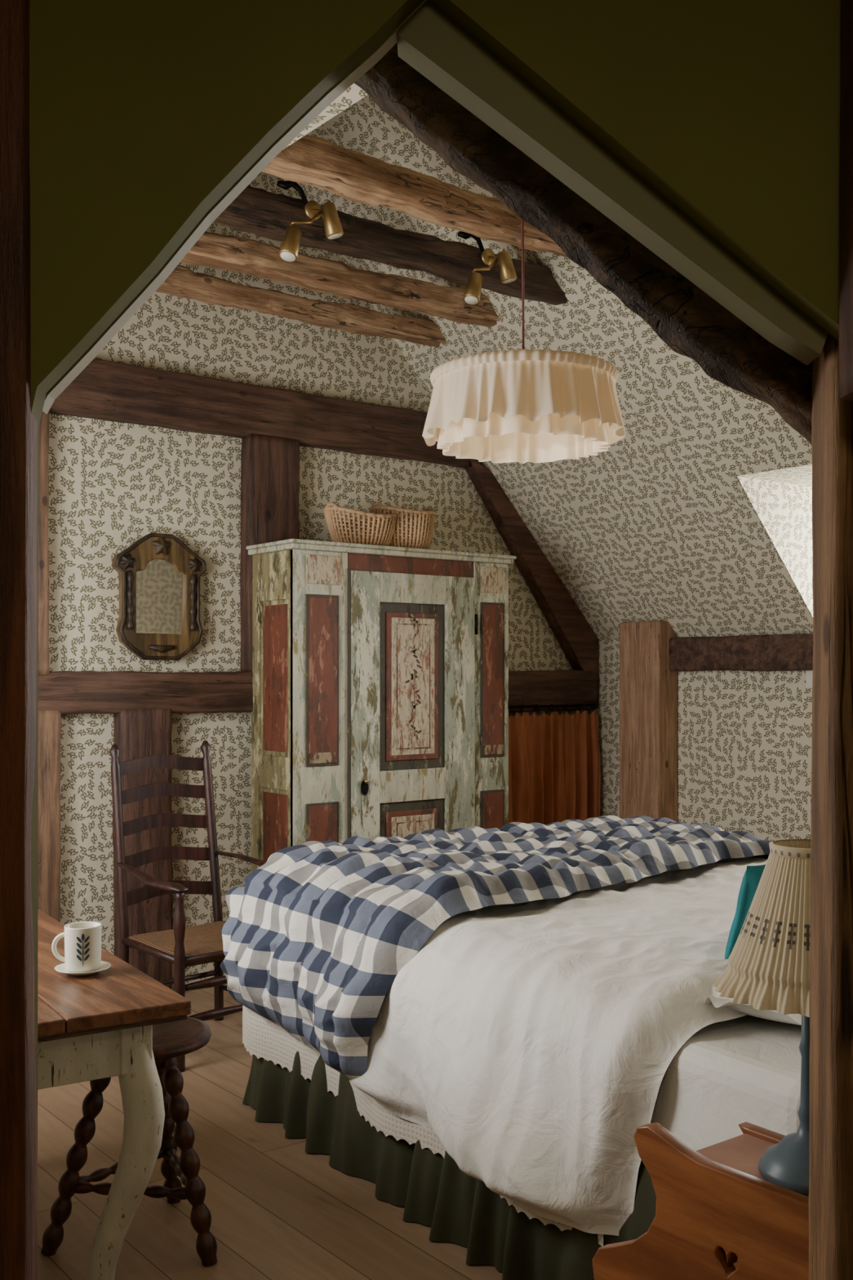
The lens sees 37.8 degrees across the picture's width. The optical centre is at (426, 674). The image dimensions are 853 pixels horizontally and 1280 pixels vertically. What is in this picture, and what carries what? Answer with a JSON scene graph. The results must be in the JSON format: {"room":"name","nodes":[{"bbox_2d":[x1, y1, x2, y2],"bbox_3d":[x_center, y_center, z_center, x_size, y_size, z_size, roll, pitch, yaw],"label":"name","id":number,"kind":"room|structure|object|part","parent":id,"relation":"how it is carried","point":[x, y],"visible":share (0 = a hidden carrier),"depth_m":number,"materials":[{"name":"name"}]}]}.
{"room":"bedroom","nodes":[
{"label":"bedroom","id":0,"kind":"room"},
{"bbox_2d":[37,983,502,1279],"bbox_3d":[0.324,1.450,2.518,6.780,0.001,6.800,0,0,-37],"label":"floor","id":1,"kind":"structure","parent":0,"point":[278,1210],"depth_m":3.38,"materials":[{"name":"brown wood"}]},
{"bbox_2d":[37,710,61,922],"bbox_3d":[-1.669,0.800,5.232,0.251,1.300,0.109,0,0,-37],"label":"wall post","id":2,"kind":"object","parent":1,"relation":"on","point":[49,846],"visible":0.36,"depth_m":5.23,"materials":[{"name":"brown wood"}]},
{"bbox_2d":[37,909,191,1279],"bbox_3d":[-1.206,1.082,3.039,0.797,0.767,1.380,0,0,-32],"label":"table","id":3,"kind":"object","parent":1,"relation":"on","point":[99,1025],"visible":0.64,"depth_m":2.65,"materials":[{"name":"brown wood"}]},
{"bbox_2d":[54,960,111,976],"bbox_3d":[-0.804,0.690,2.912,0.128,0.014,0.128,0,0,-37],"label":"saucer","id":4,"kind":"object","parent":3,"relation":"on","point":[104,965],"visible":0.56,"depth_m":2.89,"materials":[{"name":"beige ceramic"}]},
{"bbox_2d":[51,921,102,972],"bbox_3d":[-0.812,0.636,2.909,0.102,0.103,0.090,0,0,-37],"label":"coffee mug","id":5,"kind":"object","parent":4,"relation":"on","point":[82,940],"visible":1,"depth_m":2.88,"materials":[{"name":"beige ceramic"}]},
{"bbox_3d":[-0.859,0.637,2.912,0.036,0.070,0.011,0,0,0],"label":"handle","id":6,"kind":"part","parent":5,"relation":"part of","materials":[{"name":"beige ceramic"}]},
{"bbox_3d":[-0.650,1.101,2.689,0.176,0.729,0.085,0,0,17],"label":"cabriole leg","id":7,"kind":"part","parent":3,"relation":"part of","materials":[{"name":"beige paint"}]},
{"bbox_2d":[40,1016,217,1266],"bbox_3d":[-0.733,1.185,3.158,0.426,0.541,0.426,0,0,-37],"label":"stool","id":8,"kind":"object","parent":1,"relation":"on","point":[173,1040],"visible":0.8,"depth_m":3.12,"materials":[{"name":"brown wood"}]},
{"bbox_3d":[-0.878,1.200,3.145,0.186,0.511,0.051,0,0,-19],"label":"bobbin leg","id":9,"kind":"part","parent":8,"relation":"part of","materials":[{"name":"brown wood"}]},
{"bbox_3d":[-0.706,1.200,3.357,0.051,0.511,0.186,0,0,8],"label":"bobbin leg","id":10,"kind":"part","parent":8,"relation":"part of","materials":[{"name":"brown wood"}]},
{"bbox_3d":[-0.727,0.932,3.198,0.344,0.036,0.344,0,0,-38],"label":"seat","id":11,"kind":"part","parent":8,"relation":"part of","materials":[{"name":"brown wood"}]},
{"bbox_3d":[-0.595,1.200,3.108,0.186,0.511,0.051,0,0,35],"label":"bobbin leg","id":12,"kind":"part","parent":8,"relation":"part of","materials":[{"name":"brown wood"}]},
{"bbox_2d":[112,708,173,989],"bbox_3d":[-1.263,0.800,5.539,0.259,1.300,0.110,0,0,-37],"label":"wall post","id":13,"kind":"object","parent":1,"relation":"on","point":[138,733],"visible":0.55,"depth_m":5.50,"materials":[{"name":"brown wood"}]},
{"bbox_2d":[38,670,599,715],"bbox_3d":[-0.501,0.088,6.132,3.671,0.234,0.143,0,0,-37],"label":"beam","id":14,"kind":"structure","parent":13,"relation":"on","point":[67,692],"depth_m":5.62,"materials":[{"name":"brown wood"}]},
{"bbox_2d":[38,409,49,675],"bbox_3d":[-1.692,-0.560,5.211,0.209,1.120,0.105,0,0,-37],"label":"wall post","id":15,"kind":"object","parent":14,"relation":"on","point":[43,428],"visible":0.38,"depth_m":5.22,"materials":[{"name":"brown wood"}]},
{"bbox_2d":[49,358,471,467],"bbox_3d":[-0.871,-1.241,5.849,2.740,0.258,0.111,0,0,-37],"label":"beam","id":16,"kind":"structure","parent":15,"relation":"on","point":[104,390],"depth_m":5.79,"materials":[{"name":"brown wood"}]},
{"bbox_2d":[240,434,299,671],"bbox_3d":[-0.748,-0.568,5.936,0.288,1.115,0.109,0,0,-37],"label":"wall post","id":17,"kind":"object","parent":14,"relation":"on","point":[270,465],"visible":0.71,"depth_m":5.86,"materials":[{"name":"brown wood"}]},
{"bbox_2d":[508,703,595,711],"bbox_3d":[0.624,0.182,6.899,0.890,0.037,0.026,0,0,-37],"label":"rail","id":18,"kind":"object","parent":14,"relation":"attached to","point":[580,705],"depth_m":6.95,"materials":[{"name":"black metal"}]},
{"bbox_2d":[508,710,600,824],"bbox_3d":[0.651,0.814,6.902,0.849,1.222,0.090,0,0,-37],"label":"curtain","id":19,"kind":"object","parent":14,"relation":"hanging from","point":[554,766],"visible":0.42,"depth_m":6.95,"materials":[{"name":"orange fabric"}]},
{"bbox_2d":[109,740,266,1072],"bbox_3d":[-0.894,0.865,4.930,0.638,1.171,0.650,0,0,-43],"label":"armchair","id":20,"kind":"object","parent":1,"relation":"on","point":[184,947],"visible":0.66,"depth_m":5.02,"materials":[{"name":"brown wood"}]},
{"bbox_3d":[-1.226,0.865,4.960,0.044,1.171,0.128,0,0,-38],"label":"post","id":21,"kind":"part","parent":20,"relation":"part of","materials":[{"name":"brown wood"}]},
{"bbox_3d":[-1.052,1.050,4.740,0.028,0.027,0.472,0,0,-39],"label":"seat rail","id":22,"kind":"part","parent":20,"relation":"part of","materials":[{"name":"brown wood"}]},
{"bbox_3d":[-1.052,0.767,4.712,0.070,0.048,0.556,0,0,-38],"label":"arm","id":23,"kind":"part","parent":20,"relation":"part of","materials":[{"name":"brown wood"}]},
{"bbox_3d":[-0.867,1.052,4.901,0.530,0.058,0.470,0,0,-43],"label":"rush seat","id":24,"kind":"part","parent":20,"relation":"part of","materials":[{"name":"brown wicker"}]},
{"bbox_3d":[-0.905,1.120,4.556,0.045,0.660,0.045,0,0,-38],"label":"leg","id":25,"kind":"part","parent":20,"relation":"part of","materials":[{"name":"brown wood"}]},
{"bbox_3d":[-0.712,1.050,4.738,0.530,0.027,0.028,0,0,-44],"label":"seat rail","id":26,"kind":"part","parent":20,"relation":"part of","materials":[{"name":"brown wood"}]},
{"bbox_3d":[-0.907,0.865,5.263,0.127,1.171,0.043,0,0,40],"label":"post","id":27,"kind":"part","parent":20,"relation":"part of","materials":[{"name":"brown wood"}]},
{"bbox_3d":[-0.668,0.767,5.077,0.556,0.048,0.068,0,0,41],"label":"arm","id":28,"kind":"part","parent":20,"relation":"part of","materials":[{"name":"brown wood"}]},
{"bbox_2d":[245,538,516,871],"bbox_3d":[-0.191,0.424,6.052,1.325,2.052,0.425,0,0,-37],"label":"wardrobe","id":29,"kind":"object","parent":1,"relation":"on","point":[380,679],"visible":0.75,"depth_m":5.80,"materials":[{"name":"green paint"}]},
{"bbox_3d":[-0.789,0.405,5.817,0.030,1.930,0.070,0,0,-38],"label":"frame","id":30,"kind":"part","parent":29,"relation":"part of","materials":[{"name":"yellow paint"}]},
{"bbox_3d":[-0.689,0.445,5.686,0.030,0.150,0.260,0,0,-38],"label":"rail","id":31,"kind":"part","parent":29,"relation":"part of","materials":[{"name":"yellow paint"}]},
{"bbox_3d":[-0.689,-0.450,5.686,0.030,0.220,0.260,0,0,-38],"label":"rail","id":32,"kind":"part","parent":29,"relation":"part of","materials":[{"name":"yellow paint"}]},
{"bbox_3d":[-0.685,0.015,5.689,0.020,0.670,0.220,0,0,-38],"label":"panel","id":33,"kind":"part","parent":29,"relation":"part of","materials":[{"name":"red paint"}]},
{"bbox_3d":[-0.685,0.875,5.689,0.020,0.670,0.220,0,0,-38],"label":"panel","id":34,"kind":"part","parent":29,"relation":"part of","materials":[{"name":"red paint"}]},
{"bbox_3d":[-0.596,0.405,5.565,0.030,1.930,0.045,0,0,-38],"label":"frame","id":35,"kind":"part","parent":29,"relation":"part of","materials":[{"name":"yellow paint"}]},
{"bbox_3d":[-0.479,0.895,5.634,0.174,0.634,0.038,0,0,-38],"label":"panel moulding","id":36,"kind":"part","parent":29,"relation":"part of","materials":[{"name":"paint"}]},
{"bbox_3d":[-0.479,0.025,5.634,0.174,0.774,0.038,0,0,-38],"label":"panel moulding","id":37,"kind":"part","parent":29,"relation":"part of","materials":[{"name":"paint"}]},
{"bbox_3d":[-0.478,0.895,5.633,0.150,0.610,0.041,0,0,-38],"label":"panel","id":38,"kind":"part","parent":29,"relation":"part of","materials":[{"name":"red paint"}]},
{"bbox_3d":[-0.478,0.025,5.633,0.150,0.750,0.041,0,0,-38],"label":"panel","id":39,"kind":"part","parent":29,"relation":"part of","materials":[{"name":"red paint"}]},
{"bbox_3d":[-0.285,0.520,5.743,0.040,0.070,0.006,0,0,-38],"label":"lock plate","id":40,"kind":"part","parent":29,"relation":"part of","materials":[{"name":"metal"}]},
{"bbox_3d":[-0.278,0.490,5.733,0.024,0.023,0.025,0,0,-38],"label":"door knob","id":41,"kind":"part","parent":29,"relation":"part of","materials":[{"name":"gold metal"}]},
{"bbox_3d":[-0.197,-0.573,6.060,1.305,0.025,0.405,0,0,-38],"label":"cornice","id":42,"kind":"part","parent":29,"relation":"part of","materials":[{"name":"white paint"}]},
{"bbox_3d":[-0.194,-0.594,6.056,1.325,0.017,0.415,0,0,-38],"label":"cornice","id":43,"kind":"part","parent":29,"relation":"part of","materials":[{"name":"white paint"}]},
{"bbox_3d":[-0.072,-0.520,5.954,0.755,0.080,0.025,0,0,-38],"label":"rail","id":44,"kind":"part","parent":29,"relation":"part of","materials":[{"name":"red paint"}]},
{"bbox_3d":[-0.075,0.860,5.942,0.305,0.430,0.040,0,0,-38],"label":"door panel red","id":45,"kind":"part","parent":29,"relation":"part of","materials":[{"name":"paint"}]},
{"bbox_3d":[-0.075,0.055,5.942,0.305,0.700,0.040,0,0,-38],"label":"door panel red","id":46,"kind":"part","parent":29,"relation":"part of","materials":[{"name":"paint"}]},
{"bbox_3d":[-0.078,0.860,5.945,0.395,0.520,0.032,0,0,-38],"label":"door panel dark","id":47,"kind":"part","parent":29,"relation":"part of","materials":[{"name":"paint"}]},
{"bbox_3d":[-0.078,0.055,5.945,0.395,0.790,0.032,0,0,-38],"label":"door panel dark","id":48,"kind":"part","parent":29,"relation":"part of","materials":[{"name":"paint"}]},
{"bbox_3d":[-0.073,-0.410,5.940,0.395,0.140,0.046,0,0,-38],"label":"door rail","id":49,"kind":"part","parent":29,"relation":"part of","materials":[{"name":"white paint"}]},
{"bbox_3d":[-0.073,0.525,5.940,0.395,0.150,0.046,0,0,-38],"label":"door rail","id":50,"kind":"part","parent":29,"relation":"part of","materials":[{"name":"white paint"}]},
{"bbox_3d":[-0.074,0.860,5.941,0.255,0.380,0.043,0,0,-38],"label":"door panel cream","id":51,"kind":"part","parent":29,"relation":"part of","materials":[{"name":"paint"}]},
{"bbox_3d":[-0.074,0.055,5.941,0.255,0.650,0.043,0,0,-38],"label":"door panel cream","id":52,"kind":"part","parent":29,"relation":"part of","materials":[{"name":"paint"}]},
{"bbox_3d":[-0.074,0.860,5.940,0.191,0.316,0.044,0,0,-38],"label":"door panel","id":53,"kind":"part","parent":29,"relation":"part of","materials":[{"name":"beige paint"}]},
{"bbox_3d":[-0.074,0.055,5.940,0.191,0.586,0.044,0,0,-38],"label":"door panel","id":54,"kind":"part","parent":29,"relation":"part of","materials":[{"name":"beige paint"}]},
{"bbox_3d":[0.323,0.895,6.249,0.154,0.634,0.038,0,0,-38],"label":"panel moulding","id":55,"kind":"part","parent":29,"relation":"part of","materials":[{"name":"paint"}]},
{"bbox_3d":[0.323,0.025,6.249,0.154,0.774,0.038,0,0,-38],"label":"panel moulding","id":56,"kind":"part","parent":29,"relation":"part of","materials":[{"name":"paint"}]},
{"bbox_3d":[0.324,0.895,6.247,0.130,0.610,0.041,0,0,-38],"label":"panel","id":57,"kind":"part","parent":29,"relation":"part of","materials":[{"name":"red paint"}]},
{"bbox_3d":[0.324,0.025,6.247,0.130,0.750,0.041,0,0,-38],"label":"panel","id":58,"kind":"part","parent":29,"relation":"part of","materials":[{"name":"red paint"}]},
{"bbox_2d":[219,815,801,1279],"bbox_3d":[0.774,0.925,3.782,2.170,1.050,2.485,0,0,-34],"label":"bed","id":59,"kind":"object","parent":1,"relation":"on","point":[478,1027],"visible":0.88,"depth_m":3.27,"materials":[{"name":"white fabric"}]},
{"bbox_2d":[219,815,771,1081],"bbox_3d":[0.382,0.842,4.359,2.216,0.581,1.160,0,0,-38],"label":"quilt","id":60,"kind":"object","parent":59,"relation":"on","point":[327,945],"depth_m":3.79,"materials":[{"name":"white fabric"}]},
{"bbox_3d":[0.816,0.920,3.753,1.760,0.300,2.280,0,0,-34],"label":"mattress","id":61,"kind":"part","parent":59,"relation":"part of","materials":[{"name":"white fabric"}]},
{"bbox_2d":[724,864,765,959],"bbox_3d":[0.921,0.578,3.068,0.469,0.264,0.157,0,0,-34],"label":"cushion","id":62,"kind":"object","parent":59,"relation":"on","point":[753,874],"visible":0.12,"depth_m":2.93,"materials":[{"name":"fabric"}]},
{"bbox_2d":[710,984,801,1025],"bbox_3d":[1.069,0.692,2.817,0.877,0.166,0.427,0,0,-34],"label":"pillow","id":63,"kind":"object","parent":59,"relation":"on","point":[723,1011],"depth_m":2.69,"materials":[{"name":"white fabric"}]},
{"bbox_2d":[619,620,677,822],"bbox_3d":[1.212,0.580,6.798,0.160,1.740,0.290,0,0,-37],"label":"post","id":64,"kind":"object","parent":1,"relation":"on","point":[648,689],"visible":0.46,"depth_m":6.71,"materials":[{"name":"brown wood"}]},
{"bbox_2d":[592,1121,808,1279],"bbox_3d":[0.572,1.110,2.096,0.288,0.686,0.536,0,0,-37],"label":"bedside table","id":65,"kind":"object","parent":1,"relation":"on","point":[717,1217],"visible":0.66,"depth_m":2.03,"materials":[{"name":"brown wood"}]},
{"bbox_3d":[0.675,1.140,2.176,0.028,0.626,0.536,0,0,-38],"label":"panel","id":66,"kind":"part","parent":65,"relation":"part of","materials":[{"name":"brown wood"}]},
{"bbox_2d":[712,839,811,1195],"bbox_3d":[0.636,0.558,2.071,0.309,0.555,0.310,0,0,-37],"label":"table lamp","id":67,"kind":"object","parent":65,"relation":"on","point":[768,968],"visible":0.68,"depth_m":2.02,"materials":[{"name":"beige fabric"}]},
{"bbox_3d":[0.636,0.406,2.071,0.310,0.246,0.310,0,0,-38],"label":"lamp shade","id":68,"kind":"part","parent":67,"relation":"part of","materials":[{"name":"fabric"}]},
{"bbox_2d":[48,171,587,991],"bbox_3d":[-0.972,-0.565,5.809,4.830,4.030,0.001,0,0,-37],"label":"wall","id":69,"kind":"structure","parent":0,"point":[113,485],"depth_m":5.76,"materials":[{"name":"paper"}]},
{"bbox_2d":[111,533,206,660],"bbox_3d":[-1.196,-0.350,5.591,0.447,0.568,0.068,0,0,-37],"label":"wall mirror","id":70,"kind":"object","parent":69,"relation":"attached to","point":[159,619],"visible":1,"depth_m":5.59,"materials":[{"name":"brown wood"}]},
{"bbox_3d":[-1.203,-0.355,5.601,0.260,0.360,0.011,0,0,-38],"label":"glass","id":71,"kind":"part","parent":70,"relation":"part of","materials":[{"name":"white mirror"}]},
{"bbox_2d":[282,83,367,150],"bbox_3d":[-0.873,-1.550,2.986,1.550,0.001,4.600,0,0,-37],"label":"ceiling","id":72,"kind":"structure","parent":0,"point":[353,93],"depth_m":3.40,"materials":[{"name":"paper"}]},
{"bbox_2d":[212,185,568,305],"bbox_3d":[-0.144,-1.720,4.984,1.880,0.160,0.151,0,0,-37],"label":"ceiling beam","id":73,"kind":"structure","parent":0,"point":[260,212],"depth_m":4.91,"materials":[{"name":"brown wood"}]},
{"bbox_2d":[276,180,343,262],"bbox_3d":[-0.444,-1.667,4.592,0.269,0.333,0.151,0,0,-37],"label":"ceiling spotlight","id":74,"kind":"object","parent":73,"relation":"attached to","point":[289,250],"depth_m":4.59,"materials":[{"name":"gold metal"}]},
{"bbox_2d":[457,231,517,304],"bbox_3d":[0.238,-1.667,5.116,0.269,0.333,0.151,0,0,-37],"label":"ceiling spotlight","id":75,"kind":"object","parent":73,"relation":"attached to","point":[472,295],"depth_m":5.11,"materials":[{"name":"gold metal"}]},
{"bbox_2d":[29,0,840,1199],"bbox_3d":[-0.028,-0.050,1.245,1.005,3.000,0.030,0,0,0],"label":"wall partition","id":76,"kind":"structure","parent":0,"point":[144,114],"depth_m":1.23,"materials":[{"name":"green paint"}]},
{"bbox_2d":[0,0,37,1279],"bbox_3d":[-0.455,0.150,1.236,0.129,2.600,0.051,0,0,-1],"label":"door frame","id":77,"kind":"structure","parent":76,"relation":"attached to","point":[18,426],"depth_m":1.21,"materials":[{"name":"brown wood"}]},
{"bbox_2d":[42,0,426,413],"bbox_3d":[-0.202,-0.484,1.274,0.406,0.431,0.023,0,0,0],"label":"trim","id":78,"kind":"structure","parent":76,"relation":"attached to","point":[374,57],"depth_m":1.27,"materials":[{"name":"grey wood"}]},
{"bbox_2d":[354,42,813,444],"bbox_3d":[0.178,-0.503,1.371,0.639,0.528,0.075,0,0,1],"label":"beam","id":79,"kind":"structure","parent":76,"relation":"attached to","point":[688,320],"depth_m":1.34,"materials":[{"name":"brown wood"}]},
{"bbox_2d":[396,0,828,365],"bbox_3d":[0.195,-0.520,1.285,0.450,0.391,0.045,0,0,0],"label":"trim","id":80,"kind":"structure","parent":76,"relation":"attached to","point":[430,42],"depth_m":1.26,"materials":[{"name":"green paint"}]},
{"bbox_2d":[808,333,852,1279],"bbox_3d":[0.477,0.510,1.311,0.144,1.880,0.141,0,0,-37],"label":"post","id":81,"kind":"object","parent":76,"relation":"attached to","point":[831,921],"depth_m":1.28,"materials":[{"name":"brown wood"}]},
{"bbox_2d":[839,0,852,400],"bbox_3d":[0.476,-0.710,1.201,0.135,0.880,0.119,0,0,-37],"label":"post","id":82,"kind":"object","parent":76,"relation":"attached to","point":[846,295],"depth_m":1.20,"materials":[{"name":"brown wood"}]},
{"bbox_2d":[464,458,599,672],"bbox_3d":[0.588,-0.578,6.943,0.971,1.164,0.088,0,0,-37],"label":"beam","id":83,"kind":"structure","parent":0,"point":[575,635],"depth_m":6.95,"materials":[{"name":"brown wood"}]},
{"bbox_2d":[296,94,813,639],"bbox_3d":[1.455,-1.390,4.822,2.180,2.380,4.520,0,0,-37],"label":"ceiling","id":84,"kind":"structure","parent":0,"point":[661,523],"depth_m":5.94,"materials":[{"name":"paper"}]},
{"bbox_2d":[588,640,812,841],"bbox_3d":[2.320,0.625,5.486,0.001,1.650,4.520,0,0,-37],"label":"wall","id":85,"kind":"structure","parent":0,"point":[744,738],"depth_m":6.43,"materials":[{"name":"paper"}]},
{"bbox_2d":[669,633,813,671],"bbox_3d":[2.482,-0.110,5.226,0.112,0.191,3.770,0,0,-37],"label":"beam","id":86,"kind":"structure","parent":85,"relation":"attached to","point":[780,652],"depth_m":6.29,"materials":[{"name":"brown wood"}]},
{"bbox_2d":[806,670,813,688],"bbox_3d":[1.884,0.020,6.040,0.014,0.090,0.090,0,0,-37],"label":"light switch","id":87,"kind":"object","parent":85,"relation":"attached to","point":[809,673],"visible":0.3,"depth_m":6.06,"materials":[{"name":"white plastic"}]},
{"bbox_2d":[737,464,813,616],"bbox_3d":[2.333,-0.549,5.452,1.260,0.699,1.410,0,0,-37],"label":"wall","id":88,"kind":"structure","parent":0,"point":[782,499],"depth_m":5.85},
{"bbox_3d":[0.154,-2.065,3.824,1.100,1.030,4.520,0,0,-37],"label":"ceiling","id":89,"kind":"structure","parent":0,"visible":0},
{"bbox_2d":[155,265,446,346],"bbox_3d":[-0.657,-1.691,5.669,1.900,0.122,0.142,0,0,-37],"label":"ceiling beam","id":90,"kind":"structure","parent":89,"relation":"attached to","point":[182,282],"depth_m":5.68,"materials":[{"name":"orange wood"}]},
{"bbox_2d":[180,231,500,327],"bbox_3d":[-0.412,-1.710,5.342,1.890,0.142,0.148,0,0,-37],"label":"ceiling beam","id":91,"kind":"structure","parent":89,"relation":"attached to","point":[235,254],"depth_m":5.31,"materials":[{"name":"orange wood"}]},
{"bbox_2d":[262,134,567,257],"bbox_3d":[0.159,-1.709,4.573,1.860,0.144,0.152,0,0,-37],"label":"ceiling beam","id":92,"kind":"structure","parent":89,"relation":"attached to","point":[316,162],"depth_m":4.33,"materials":[{"name":"orange wood"}]},
{"bbox_2d":[422,218,626,463],"bbox_3d":[0.314,-1.492,3.999,0.650,1.535,0.654,0,0,-37],"label":"pendant lamp","id":93,"kind":"object","parent":89,"relation":"hanging from","point":[523,406],"visible":1,"depth_m":3.77,"materials":[{"name":"beige fabric"}]},
{"bbox_3d":[0.308,-1.620,3.993,0.018,1.280,0.008,0,0,-38],"label":"cord","id":94,"kind":"part","parent":93,"relation":"part of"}
]}

